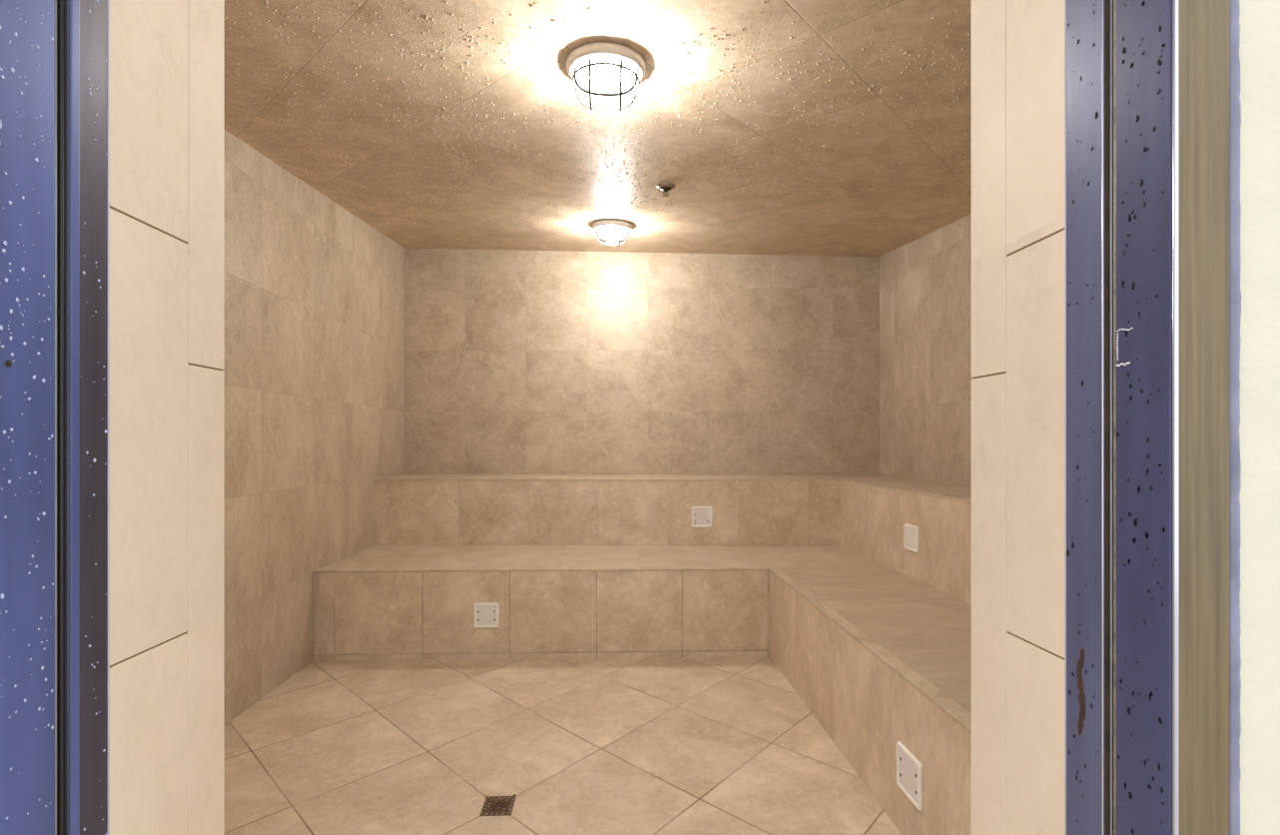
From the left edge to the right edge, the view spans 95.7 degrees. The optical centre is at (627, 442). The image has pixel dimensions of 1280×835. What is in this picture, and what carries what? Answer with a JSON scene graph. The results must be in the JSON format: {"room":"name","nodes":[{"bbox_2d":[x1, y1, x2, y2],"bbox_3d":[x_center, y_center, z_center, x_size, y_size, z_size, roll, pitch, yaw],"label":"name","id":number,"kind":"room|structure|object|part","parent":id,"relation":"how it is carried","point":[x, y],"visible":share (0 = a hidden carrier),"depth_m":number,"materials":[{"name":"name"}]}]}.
{"room":"spa","nodes":[
{"label":"spa","id":0,"kind":"room"},
{"bbox_2d":[221,129,404,724],"bbox_3d":[-1.689,-0.133,2.442,0.120,2.787,3.840,0,0,-2],"label":"wall","id":1,"kind":"structure","parent":0,"point":[314,370],"depth_m":2.83,"materials":[{"name":"tile"}]},
{"bbox_2d":[224,655,901,834],"bbox_3d":[0.141,1.200,2.475,3.742,0.120,4.060,0,0,-2],"label":"floor","id":2,"kind":"structure","parent":0,"point":[720,745],"depth_m":2.14,"materials":[{"name":"tile"}]},
{"bbox_2d":[479,793,516,815],"bbox_3d":[-0.414,1.161,1.855,0.097,0.010,0.109,0,0,-2],"label":"floor drain","id":3,"kind":"object","parent":2,"relation":"in","point":[497,807],"visible":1,"depth_m":1.85,"materials":[{"name":"brown metal"}]},
{"bbox_2d":[313,544,970,834],"bbox_3d":[-0.100,0.906,2.296,3.046,0.468,3.126,0,0,-2],"label":"tiled bench","id":4,"kind":"object","parent":2,"relation":"on","point":[880,656],"visible":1,"depth_m":3.04,"materials":[{"name":"tile"}]},
{"bbox_2d":[474,602,499,627],"bbox_3d":[-0.746,0.909,3.047,0.130,0.130,0.008,0,0,-2],"label":"cover plate","id":5,"kind":"object","parent":4,"relation":"attached to","point":[486,614],"visible":1,"depth_m":3.04,"materials":[{"name":"white plastic"}]},
{"bbox_3d":[-0.446,0.910,3.084,2.402,0.460,0.050,0,0,-1],"label":"panel","id":6,"kind":"part","parent":4,"relation":"part of","materials":[{"name":"tile"}]},
{"bbox_3d":[-0.135,0.676,3.471,3.046,0.008,0.775,0,0,-2],"label":"seat","id":7,"kind":"part","parent":4,"relation":"part of","materials":[{"name":"tile"}]},
{"bbox_3d":[0.815,0.910,1.925,0.050,0.460,2.331,0,0,-2],"label":"panel","id":8,"kind":"part","parent":4,"relation":"part of","materials":[{"name":"tile"}]},
{"bbox_3d":[1.137,0.676,1.944,0.592,0.008,2.350,0,0,-2],"label":"seat","id":9,"kind":"part","parent":4,"relation":"part of","materials":[{"name":"tile"}]},
{"bbox_2d":[896,740,922,810],"bbox_3d":[0.794,0.940,1.638,0.008,0.130,0.130,0,0,-2],"label":"cover plate","id":10,"kind":"object","parent":4,"relation":"attached to","point":[909,768],"visible":1,"depth_m":1.63,"materials":[{"name":"white plastic"}]},
{"bbox_2d":[374,474,970,604],"bbox_3d":[0.139,0.690,2.577,3.540,0.900,3.673,0,0,-2],"label":"tiled bench","id":11,"kind":"object","parent":2,"relation":"on","point":[866,515],"visible":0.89,"depth_m":3.78,"materials":[{"name":"tile"}]},
{"bbox_3d":[-0.145,0.460,3.814,3.051,0.423,0.050,0,0,1],"label":"panel","id":12,"kind":"part","parent":11,"relation":"part of","materials":[{"name":"tile"}]},
{"bbox_3d":[0.139,0.244,2.577,3.540,0.008,3.673,0,0,-2],"label":"seat","id":13,"kind":"part","parent":11,"relation":"part of","materials":[{"name":"tile"}]},
{"bbox_2d":[691,506,712,527],"bbox_3d":[0.485,0.485,3.771,0.140,0.134,0.016,0,0,-2],"label":"cover plate","id":14,"kind":"object","parent":11,"relation":"attached to","point":[702,516],"visible":1,"depth_m":3.77,"materials":[{"name":"white plastic"}]},
{"bbox_3d":[1.449,0.694,2.272,0.050,0.892,2.987,0,0,-2],"label":"panel","id":15,"kind":"part","parent":11,"relation":"part of","materials":[{"name":"tile"}]},
{"bbox_2d":[903,523,918,553],"bbox_3d":[1.402,0.473,2.868,0.008,0.128,0.128,0,0,-2],"label":"cover plate","id":16,"kind":"object","parent":11,"relation":"attached to","point":[911,532],"visible":1,"depth_m":2.87,"materials":[{"name":"white plastic"}]},
{"bbox_2d":[224,0,970,256],"bbox_3d":[0.140,-1.299,2.540,3.782,0.593,3.930,0,0,-2],"label":"ceiling","id":17,"kind":"structure","parent":0,"point":[652,24],"depth_m":2.16,"materials":[{"name":"tile"}]},
{"bbox_2d":[566,41,645,111],"bbox_3d":[-0.068,-1.116,1.794,0.247,0.131,0.248,0,0,45],"label":"ceiling light","id":18,"kind":"object","parent":17,"relation":"attached to","point":[609,68],"visible":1,"depth_m":1.76,"materials":[{"name":"white glass"}]},
{"bbox_2d":[592,219,632,245],"bbox_3d":[-0.098,-1.296,3.599,0.247,0.131,0.248,0,0,45],"label":"ceiling light","id":19,"kind":"object","parent":17,"relation":"attached to","point":[610,227],"visible":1,"depth_m":3.56,"materials":[{"name":"white glass"}]},
{"bbox_2d":[656,182,674,196],"bbox_3d":[0.188,-1.248,2.871,0.092,0.053,0.091,0,0,-18],"label":"sprinkler head","id":20,"kind":"object","parent":17,"relation":"attached to","point":[665,187],"visible":1,"depth_m":2.85},
{"bbox_2d":[404,247,879,546],"bbox_3d":[0.085,-0.140,4.388,3.794,2.801,0.134,0,0,1],"label":"wall","id":21,"kind":"structure","parent":0,"point":[516,361],"depth_m":4.32,"materials":[{"name":"tile"}]},
{"bbox_2d":[879,213,973,485],"bbox_3d":[1.974,-0.085,2.456,0.120,2.690,3.655,0,0,-2],"label":"wall","id":22,"kind":"structure","parent":0,"point":[925,283],"depth_m":3.63,"materials":[{"name":"tile"}]},
{"bbox_2d":[1239,0,1279,834],"bbox_3d":[-0.018,-0.300,0.630,6.400,3.120,0.331,0,0,-2],"label":"wall","id":23,"kind":"structure","parent":0,"point":[1259,20],"depth_m":0.48,"materials":[{"name":"beige paint"}]},
{"bbox_2d":[109,0,224,834],"bbox_3d":[-0.522,0.115,0.659,0.012,2.050,0.172,0,0,-2],"label":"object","id":24,"kind":"structure","parent":23,"relation":"attached to","point":[167,57],"depth_m":0.65,"materials":[{"name":"tile"}]},
{"bbox_2d":[0,0,1241,834],"bbox_3d":[-0.033,0.088,0.523,1.072,2.104,0.131,0,0,-2],"label":"door frame","id":25,"kind":"structure","parent":23,"relation":"in","point":[1189,650],"depth_m":0.51,"materials":[{"name":"blue metal"}]},
{"bbox_3d":[0.472,0.092,0.477,0.044,2.096,0.004,0,0,-2],"label":"casing","id":26,"kind":"part","parent":25,"relation":"part of","materials":[{"name":"beige wood"}]},
{"bbox_2d":[970,0,1064,834],"bbox_3d":[0.449,0.115,0.667,0.012,2.050,0.155,0,0,-2],"label":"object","id":27,"kind":"structure","parent":23,"relation":"attached to","point":[1017,46],"depth_m":0.66,"materials":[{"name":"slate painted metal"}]}
]}

